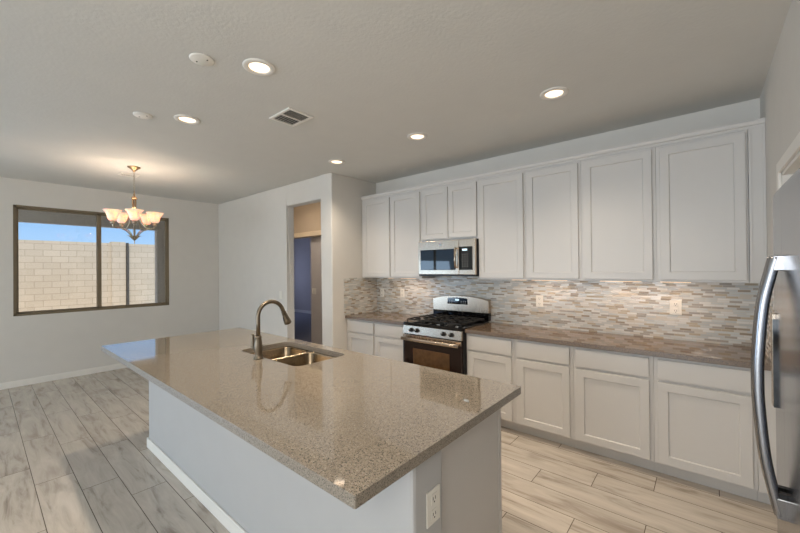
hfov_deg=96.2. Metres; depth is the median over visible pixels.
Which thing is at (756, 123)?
crown molding
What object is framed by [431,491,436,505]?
socket
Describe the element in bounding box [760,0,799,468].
wall
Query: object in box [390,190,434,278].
upper cabinet
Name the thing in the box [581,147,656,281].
upper cabinet
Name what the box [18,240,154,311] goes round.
wall
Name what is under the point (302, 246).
wall
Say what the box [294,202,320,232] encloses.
wall
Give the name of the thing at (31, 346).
wall
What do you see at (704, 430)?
base cabinet
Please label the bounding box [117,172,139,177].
ceiling vent
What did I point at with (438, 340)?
gas range
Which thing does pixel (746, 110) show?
wall
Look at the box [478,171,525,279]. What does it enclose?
upper cabinet
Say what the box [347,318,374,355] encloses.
base cabinet
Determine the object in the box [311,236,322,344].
door
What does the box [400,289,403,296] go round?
outlet
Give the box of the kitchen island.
[147,351,501,532]
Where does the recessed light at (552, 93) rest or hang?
in the ceiling
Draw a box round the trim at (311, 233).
[294,230,320,238]
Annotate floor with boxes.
[0,312,776,532]
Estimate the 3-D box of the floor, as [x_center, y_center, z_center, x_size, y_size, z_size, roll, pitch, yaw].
[-3.689,1.629,3.566,13.527,0.112,14.140,-1,0,40]
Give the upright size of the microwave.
0.402 m
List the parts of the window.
sash, sash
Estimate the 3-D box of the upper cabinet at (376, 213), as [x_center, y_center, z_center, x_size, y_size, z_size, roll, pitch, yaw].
[-0.240,-0.380,4.948,0.542,1.076,0.300,-1,0,40]
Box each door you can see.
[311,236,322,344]
[776,132,799,189]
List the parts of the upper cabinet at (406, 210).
door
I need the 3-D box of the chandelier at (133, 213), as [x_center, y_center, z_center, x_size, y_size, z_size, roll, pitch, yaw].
[-3.189,-0.733,4.287,0.581,0.918,0.570,-1,0,40]
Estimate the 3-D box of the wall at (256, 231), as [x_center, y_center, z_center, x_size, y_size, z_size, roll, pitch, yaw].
[-1.837,0.186,6.061,3.368,2.789,0.955,-1,0,40]
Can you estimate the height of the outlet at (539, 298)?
0.118 m
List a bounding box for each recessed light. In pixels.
[174,114,200,124]
[242,58,275,75]
[328,159,344,163]
[407,132,426,139]
[540,87,568,99]
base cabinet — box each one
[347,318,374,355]
[375,322,403,361]
[467,333,518,430]
[515,339,576,447]
[573,346,655,470]
[653,356,776,504]
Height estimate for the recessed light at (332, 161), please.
0.009 m
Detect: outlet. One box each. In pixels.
[380,289,383,296]
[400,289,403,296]
[426,484,439,528]
[536,295,542,306]
[670,300,681,314]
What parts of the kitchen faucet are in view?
lever, spout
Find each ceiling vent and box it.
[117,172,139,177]
[269,107,313,126]
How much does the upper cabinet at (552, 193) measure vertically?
1.076 m
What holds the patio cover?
on the ground
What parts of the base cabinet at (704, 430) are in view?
drawer, door, cabinet filler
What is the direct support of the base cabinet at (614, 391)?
on the floor
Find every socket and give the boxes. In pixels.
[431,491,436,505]
[431,506,436,520]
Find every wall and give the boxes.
[0,177,218,382]
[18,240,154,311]
[218,173,375,349]
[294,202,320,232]
[294,237,310,310]
[376,98,759,322]
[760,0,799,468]
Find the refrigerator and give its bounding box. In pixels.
[750,168,799,532]
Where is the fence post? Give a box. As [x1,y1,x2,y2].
[126,243,128,304]
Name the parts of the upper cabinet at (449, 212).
door, door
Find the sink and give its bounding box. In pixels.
[250,346,335,365]
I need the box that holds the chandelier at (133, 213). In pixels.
[102,166,163,243]
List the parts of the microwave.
door, handle, control panel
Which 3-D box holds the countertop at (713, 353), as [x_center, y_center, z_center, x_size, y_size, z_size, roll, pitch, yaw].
[1.675,0.636,3.135,2.166,0.038,0.615,-1,0,40]
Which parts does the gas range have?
handle, door rail, oven door, control panel, display panel, vent trim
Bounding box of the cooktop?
[403,316,488,331]
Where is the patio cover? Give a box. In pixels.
[18,209,164,302]
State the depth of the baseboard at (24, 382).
5.09 m
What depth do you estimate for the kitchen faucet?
2.49 m
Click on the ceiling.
(470, 76)
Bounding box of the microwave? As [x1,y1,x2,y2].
[418,238,478,275]
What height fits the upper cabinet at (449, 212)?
0.633 m
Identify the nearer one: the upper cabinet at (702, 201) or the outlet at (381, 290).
the upper cabinet at (702, 201)
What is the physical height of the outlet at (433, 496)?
0.125 m
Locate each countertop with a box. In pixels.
[101,327,520,508]
[345,311,422,324]
[465,322,770,370]
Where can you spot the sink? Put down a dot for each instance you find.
(293, 356)
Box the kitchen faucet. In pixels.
[251,300,291,359]
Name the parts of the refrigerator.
handle, handle, freezer door, door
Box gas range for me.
[401,295,490,374]
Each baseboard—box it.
[0,363,127,389]
[294,309,310,313]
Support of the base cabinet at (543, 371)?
on the floor
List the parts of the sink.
bowl, bowl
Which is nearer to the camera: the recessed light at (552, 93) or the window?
the recessed light at (552, 93)
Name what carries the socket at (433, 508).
attached to the outlet at (433, 496)
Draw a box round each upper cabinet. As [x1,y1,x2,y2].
[362,196,390,277]
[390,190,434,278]
[421,180,478,241]
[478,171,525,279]
[525,161,581,280]
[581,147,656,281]
[655,126,766,282]
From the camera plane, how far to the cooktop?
3.90 m
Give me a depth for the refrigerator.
1.15 m
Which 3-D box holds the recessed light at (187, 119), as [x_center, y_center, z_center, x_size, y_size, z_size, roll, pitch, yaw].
[-1.751,-1.208,2.957,0.190,0.009,0.190,-1,0,40]
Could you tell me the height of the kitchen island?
0.876 m
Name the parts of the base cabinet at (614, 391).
drawer, door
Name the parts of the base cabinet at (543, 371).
drawer, door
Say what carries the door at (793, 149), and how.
in the wall at (780, 94)
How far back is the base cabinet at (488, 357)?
3.41 m
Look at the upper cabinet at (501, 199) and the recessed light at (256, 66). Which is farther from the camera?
the upper cabinet at (501, 199)
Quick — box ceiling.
[0,0,791,206]
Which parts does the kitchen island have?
baseboard, panel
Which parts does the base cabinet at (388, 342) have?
door, drawer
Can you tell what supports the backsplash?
attached to the wall at (746, 110)
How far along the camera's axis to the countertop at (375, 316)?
4.61 m
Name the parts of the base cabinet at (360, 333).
drawer, door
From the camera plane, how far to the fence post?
13.15 m
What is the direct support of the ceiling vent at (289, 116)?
in the ceiling
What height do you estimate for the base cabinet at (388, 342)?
0.875 m
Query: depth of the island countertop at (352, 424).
1.69 m
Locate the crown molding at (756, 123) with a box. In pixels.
[361,118,764,200]
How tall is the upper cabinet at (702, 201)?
1.076 m
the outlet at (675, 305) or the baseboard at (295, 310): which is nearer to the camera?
the outlet at (675, 305)
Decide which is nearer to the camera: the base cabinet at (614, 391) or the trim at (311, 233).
the base cabinet at (614, 391)
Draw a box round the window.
[13,205,168,315]
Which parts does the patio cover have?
post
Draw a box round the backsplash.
[344,276,773,360]
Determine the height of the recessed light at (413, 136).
0.009 m
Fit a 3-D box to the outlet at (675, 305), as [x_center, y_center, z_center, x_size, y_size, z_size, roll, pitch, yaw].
[2.296,0.342,2.991,0.080,0.125,0.009,-1,0,40]
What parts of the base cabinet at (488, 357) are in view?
drawer, door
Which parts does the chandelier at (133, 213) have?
lamp shade, arm, lamp shade, arm, lamp shade, arm, lamp shade, arm, lamp shade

